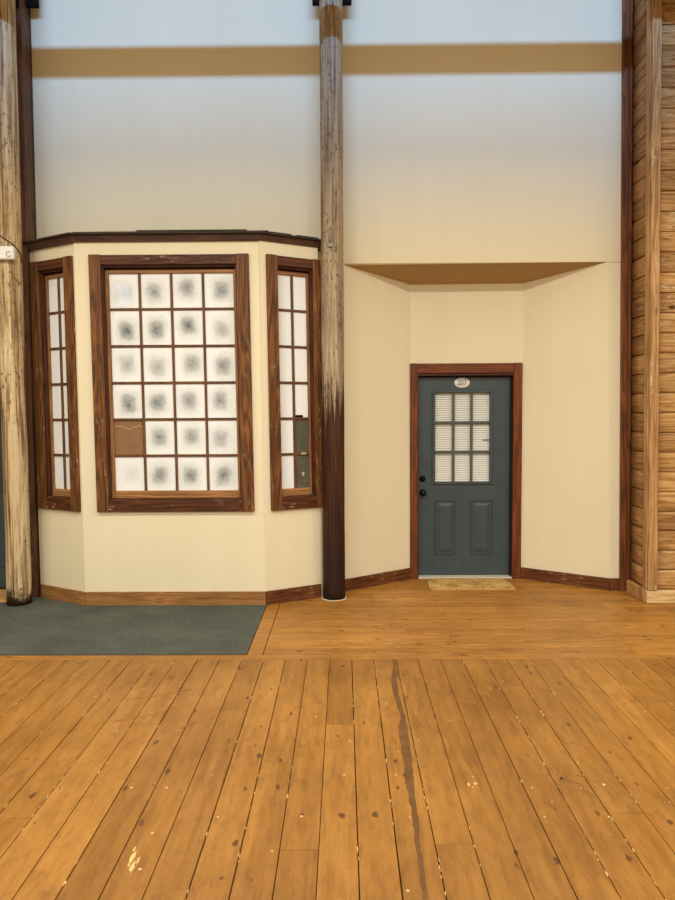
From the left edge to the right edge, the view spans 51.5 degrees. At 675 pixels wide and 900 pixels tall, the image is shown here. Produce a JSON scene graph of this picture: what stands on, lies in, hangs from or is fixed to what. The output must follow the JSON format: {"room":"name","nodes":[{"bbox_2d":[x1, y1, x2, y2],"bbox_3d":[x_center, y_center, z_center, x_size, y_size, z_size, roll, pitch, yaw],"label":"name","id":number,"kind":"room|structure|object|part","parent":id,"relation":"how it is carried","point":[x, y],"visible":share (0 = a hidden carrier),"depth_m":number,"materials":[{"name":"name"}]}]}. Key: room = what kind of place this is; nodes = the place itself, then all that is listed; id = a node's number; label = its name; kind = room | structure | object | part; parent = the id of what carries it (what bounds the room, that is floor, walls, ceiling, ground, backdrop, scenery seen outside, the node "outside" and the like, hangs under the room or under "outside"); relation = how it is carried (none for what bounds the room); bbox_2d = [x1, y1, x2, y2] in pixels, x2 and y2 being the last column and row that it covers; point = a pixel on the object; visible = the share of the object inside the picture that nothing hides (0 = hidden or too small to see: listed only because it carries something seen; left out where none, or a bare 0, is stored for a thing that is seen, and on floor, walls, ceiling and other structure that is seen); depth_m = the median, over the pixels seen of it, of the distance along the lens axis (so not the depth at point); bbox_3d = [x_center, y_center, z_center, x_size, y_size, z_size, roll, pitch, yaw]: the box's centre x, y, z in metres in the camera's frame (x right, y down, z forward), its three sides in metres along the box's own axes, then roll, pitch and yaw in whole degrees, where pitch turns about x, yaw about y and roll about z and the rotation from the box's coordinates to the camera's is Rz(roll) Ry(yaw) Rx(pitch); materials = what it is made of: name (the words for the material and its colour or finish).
{"room":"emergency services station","nodes":[
{"label":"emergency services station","id":0,"kind":"room"},
{"bbox_2d":[30,241,322,596],"bbox_3d":[-1.430,-0.221,6.188,2.576,3.100,0.484,0,3,1],"label":"wall","id":1,"kind":"structure","parent":0,"point":[261,549],"depth_m":6.01,"materials":[{"name":"beige paint"}]},
{"bbox_2d":[15,0,40,596],"bbox_3d":[-2.739,-1.921,6.197,0.237,6.492,0.195,0,3,1],"label":"trim","id":2,"kind":"structure","parent":1,"relation":"attached to","point":[22,6],"depth_m":6.18,"materials":[{"name":"brown wood"}]},
{"bbox_2d":[29,256,80,511],"bbox_3d":[-2.433,-0.563,6.131,0.558,2.170,0.132,1,3,30],"label":"window","id":3,"kind":"structure","parent":1,"relation":"in","point":[54,305],"depth_m":6.16,"materials":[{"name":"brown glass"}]},
{"bbox_3d":[-2.456,-0.559,6.089,0.362,2.166,0.030,1,3,30],"label":"casing rail","id":4,"kind":"part","parent":3,"relation":"part of","materials":[{"name":"brown wood"}]},
{"bbox_3d":[-2.418,-0.562,6.156,0.298,1.944,0.040,1,3,30],"label":"sash rail","id":5,"kind":"part","parent":3,"relation":"part of","materials":[{"name":"brown wood"}]},
{"bbox_3d":[-2.409,0.412,6.189,0.312,0.022,0.100,1,3,30],"label":"sill","id":6,"kind":"part","parent":3,"relation":"part of","materials":[{"name":"brown wood"}]},
{"bbox_3d":[-2.417,-0.579,6.157,0.305,1.862,0.004,1,3,30],"label":"pane","id":7,"kind":"part","parent":3,"relation":"part of","materials":[{"name":"white glass"}]},
{"bbox_2d":[41,584,84,604],"bbox_3d":[-2.425,1.277,6.178,0.572,0.119,0.018,1,3,30],"label":"baseboard","id":8,"kind":"structure","parent":1,"relation":"attached to","point":[47,591],"depth_m":6.16,"materials":[{"name":"brown wood"}]},
{"bbox_2d":[22,229,320,251],"bbox_3d":[-1.481,-1.811,6.255,2.678,0.083,0.896,0,3,1],"label":"roof","id":9,"kind":"structure","parent":1,"relation":"on","point":[212,234],"depth_m":5.85,"materials":[{"name":"brown wood"}]},
{"bbox_2d":[88,253,254,511],"bbox_3d":[-1.399,-0.560,5.976,1.370,2.170,0.132,0,3,1],"label":"window","id":10,"kind":"structure","parent":1,"relation":"in","point":[171,333],"depth_m":5.98,"materials":[{"name":"white glass"}]},
{"bbox_3d":[-1.797,-0.107,6.033,0.261,0.300,0.005,0,3,1],"label":"cardboard pane","id":11,"kind":"part","parent":10,"relation":"part of","materials":[{"name":"brown cardboard"}]},
{"bbox_3d":[-1.399,-0.560,6.004,1.083,1.944,0.040,0,3,1],"label":"sash rail","id":12,"kind":"part","parent":10,"relation":"part of","materials":[{"name":"brown wood"}]},
{"bbox_3d":[-1.399,-0.577,6.006,1.090,1.862,0.004,0,3,1],"label":"pane","id":13,"kind":"part","parent":10,"relation":"part of","materials":[{"name":"white glass"}]},
{"bbox_3d":[-1.385,0.414,6.042,1.114,0.022,0.100,0,3,1],"label":"sill","id":14,"kind":"part","parent":10,"relation":"part of","materials":[{"name":"brown wood"}]},
{"bbox_2d":[85,591,265,604],"bbox_3d":[-1.395,1.279,6.027,1.560,0.119,0.018,0,3,1],"label":"baseboard","id":15,"kind":"structure","parent":1,"relation":"attached to","point":[185,597],"depth_m":6.02,"materials":[{"name":"brown wood"}]},
{"bbox_2d":[266,584,320,604],"bbox_3d":[-0.380,1.267,6.149,0.532,0.119,0.018,-2,3,-29],"label":"baseboard","id":16,"kind":"structure","parent":1,"relation":"attached to","point":[310,591],"depth_m":6.13,"materials":[{"name":"brown wood"}]},
{"bbox_2d":[266,254,322,510],"bbox_3d":[-0.385,-0.572,6.106,0.533,2.170,0.132,-2,3,-29],"label":"window","id":17,"kind":"structure","parent":1,"relation":"in","point":[293,293],"depth_m":6.12,"materials":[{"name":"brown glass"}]},
{"bbox_3d":[-0.393,-0.589,6.137,0.298,1.862,0.004,-2,3,-29],"label":"pane","id":18,"kind":"part","parent":17,"relation":"part of","materials":[{"name":"white glass"}]},
{"bbox_3d":[-0.388,-0.572,6.137,0.298,1.944,0.040,-2,3,-29],"label":"sash rail","id":19,"kind":"part","parent":17,"relation":"part of","materials":[{"name":"brown wood"}]},
{"bbox_3d":[-0.351,-0.569,6.069,0.362,2.166,0.030,-2,3,-29],"label":"casing rail","id":20,"kind":"part","parent":17,"relation":"part of","materials":[{"name":"brown wood"}]},
{"bbox_3d":[-0.367,0.402,6.182,0.312,0.022,0.100,-2,3,-29],"label":"sill","id":21,"kind":"part","parent":17,"relation":"part of","materials":[{"name":"brown wood"}]},
{"bbox_3d":[-0.315,0.033,6.210,0.142,0.612,0.004,-2,3,-29],"label":"dark pane","id":22,"kind":"part","parent":17,"relation":"part of","materials":[{"name":"grey glass"}]},
{"bbox_2d":[31,0,633,579],"bbox_3d":[-1.075,-2.299,6.640,7.750,7.200,0.642,0,3,1],"label":"wall","id":23,"kind":"structure","parent":0,"point":[482,138],"depth_m":6.30,"materials":[{"name":"beige paint"}]},
{"bbox_2d":[0,399,5,587],"bbox_3d":[-3.446,-0.182,6.540,1.110,2.992,0.080,0,3,1],"label":"door","id":24,"kind":"structure","parent":23,"relation":"in","point":[2,526],"depth_m":6.57,"materials":[{"name":"grey"}]},
{"bbox_3d":[-3.384,-0.093,6.527,0.833,0.970,0.014,0,3,1],"label":"panel","id":25,"kind":"part","parent":24,"relation":"part of","materials":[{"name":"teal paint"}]},
{"bbox_3d":[-3.240,0.823,6.576,0.250,0.555,0.008,0,3,1],"label":"raised panel","id":26,"kind":"part","parent":24,"relation":"part of","materials":[{"name":"grey wood"}]},
{"bbox_2d":[28,9,36,238],"bbox_3d":[-2.750,-1.927,6.326,0.042,6.492,0.053,0,3,1],"label":"trim","id":27,"kind":"structure","parent":23,"relation":"attached to","point":[29,10],"depth_m":6.28,"materials":[{"name":"brown wood"}]},
{"bbox_2d":[345,568,410,590],"bbox_3d":[0.399,1.238,6.715,0.813,0.111,0.019,-2,4,-35],"label":"baseboard","id":28,"kind":"structure","parent":23,"relation":"attached to","point":[354,583],"depth_m":6.69,"materials":[{"name":"brown wood"}]},
{"bbox_2d":[410,363,522,578],"bbox_3d":[1.264,0.210,6.976,1.098,2.130,0.177,0,3,1],"label":"door","id":29,"kind":"structure","parent":23,"relation":"in","point":[466,473],"depth_m":6.99,"materials":[{"name":"grey wood"}]},
{"bbox_3d":[0.852,0.426,6.967,0.066,0.066,0.073,0,3,1],"label":"knob","id":30,"kind":"part","parent":29,"relation":"part of","materials":[{"name":"black metal"}]},
{"bbox_3d":[1.077,0.777,7.016,0.207,0.553,0.012,0,3,1],"label":"raised panel","id":31,"kind":"part","parent":29,"relation":"part of","materials":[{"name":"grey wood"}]},
{"bbox_3d":[1.235,-0.667,6.941,0.156,0.103,0.006,0,3,1],"label":"number plate","id":32,"kind":"part","parent":29,"relation":"part of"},
{"bbox_2d":[435,393,489,480],"bbox_3d":[1.243,-0.127,7.004,0.550,0.884,0.012,0,3,1],"label":"blind","id":33,"kind":"object","parent":29,"relation":"attached to","point":[443,401],"depth_m":7.00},
{"bbox_3d":[1.243,-0.127,6.966,0.602,0.942,0.020,0,3,1],"label":"glazing frame","id":34,"kind":"part","parent":29,"relation":"part of","materials":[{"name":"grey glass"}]},
{"bbox_3d":[1.441,0.775,7.012,0.225,0.553,0.012,0,3,1],"label":"raised panel","id":35,"kind":"part","parent":29,"relation":"part of","materials":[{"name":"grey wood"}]},
{"bbox_2d":[521,567,609,589],"bbox_3d":[2.169,1.230,6.703,0.846,0.111,0.018,2,4,35],"label":"baseboard","id":36,"kind":"structure","parent":23,"relation":"attached to","point":[595,582],"depth_m":6.68,"materials":[{"name":"brown wood"}]},
{"bbox_2d":[610,578,619,590],"bbox_3d":[2.561,1.240,6.460,0.090,0.111,0.020,0,3,1],"label":"baseboard","id":37,"kind":"structure","parent":23,"relation":"attached to","point":[614,582],"depth_m":6.45,"materials":[{"name":"brown wood"}]},
{"bbox_2d":[619,0,632,590],"bbox_3d":[2.591,-1.999,6.279,0.152,6.599,0.048,0,3,1],"label":"trim","id":38,"kind":"structure","parent":23,"relation":"attached to","point":[627,5],"depth_m":6.29,"materials":[{"name":"brown wood"}]},
{"bbox_2d":[0,579,674,899],"bbox_3d":[0.032,1.608,2.586,10.000,0.202,11.000,0,3,1],"label":"floor","id":39,"kind":"structure","parent":0,"point":[405,739],"depth_m":3.37,"materials":[{"name":"brown wood"}]},
{"bbox_2d":[0,597,265,655],"bbox_3d":[-2.777,1.361,5.693,4.328,0.009,1.780,0,3,1],"label":"carpet","id":40,"kind":"object","parent":39,"relation":"on","point":[44,626],"visible":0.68,"depth_m":5.35,"materials":[{"name":"grey carpet"}]},
{"bbox_2d":[0,589,5,601],"bbox_3d":[-3.314,1.321,6.341,0.843,0.010,0.410,0,3,1],"label":"doormat","id":41,"kind":"object","parent":40,"relation":"on","point":[2,591],"visible":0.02,"depth_m":6.33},
{"bbox_2d":[0,0,31,605],"bbox_3d":[-2.785,-1.960,5.927,0.215,6.600,0.216,0,3,1],"label":"log post","id":42,"kind":"object","parent":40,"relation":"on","point":[12,334],"visible":0.98,"depth_m":5.91,"materials":[{"name":"brown wood"}]},
{"bbox_2d":[0,246,15,259],"bbox_3d":[-2.794,-1.636,5.817,0.220,0.108,0.055,0,3,1],"label":"junction box","id":43,"kind":"object","parent":42,"relation":"attached to","point":[6,252],"visible":1,"depth_m":5.79,"materials":[{"name":"white plastic"}]},
{"bbox_2d":[312,0,350,600],"bbox_3d":[-0.040,-1.976,6.094,0.341,6.600,0.265,0,3,1],"label":"log post","id":44,"kind":"object","parent":39,"relation":"on","point":[330,11],"visible":1,"depth_m":6.03,"materials":[{"name":"wood"}]},
{"bbox_3d":[-0.063,-1.818,5.982,0.048,0.164,0.025,0,3,1],"label":"hook plate","id":45,"kind":"part","parent":44,"relation":"part of","materials":[{"name":"metal"}]},
{"bbox_2d":[428,578,515,589],"bbox_3d":[1.259,1.284,6.715,0.802,0.011,0.434,0,3,1],"label":"doormat","id":46,"kind":"object","parent":39,"relation":"on","point":[433,583],"visible":1,"depth_m":6.67,"materials":[{"name":"beige fabric"}]},
{"bbox_2d":[630,0,674,589],"bbox_3d":[3.622,-2.046,6.074,2.049,6.706,0.434,0,3,1],"label":"wall","id":47,"kind":"structure","parent":0,"point":[666,455],"depth_m":6.00,"materials":[{"name":"brown wood"}]},
{"bbox_2d":[626,580,645,601],"bbox_3d":[2.659,1.251,6.230,0.033,0.111,0.358,0,3,1],"label":"baseboard","id":48,"kind":"structure","parent":47,"relation":"attached to","point":[634,589],"depth_m":6.21,"materials":[{"name":"brown wood"}]},
{"bbox_2d":[643,0,661,590],"bbox_3d":[2.651,-2.035,5.885,0.153,6.488,0.100,0,3,1],"label":"wooden post","id":49,"kind":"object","parent":47,"relation":"attached to","point":[654,7],"depth_m":5.89,"materials":[{"name":"brown wood"}]},
{"bbox_2d":[645,590,674,602],"bbox_3d":[3.660,1.258,6.021,2.004,0.109,0.038,0,3,1],"label":"baseboard","id":50,"kind":"structure","parent":47,"relation":"attached to","point":[659,596],"depth_m":6.01,"materials":[{"name":"brown wood"}]}
]}

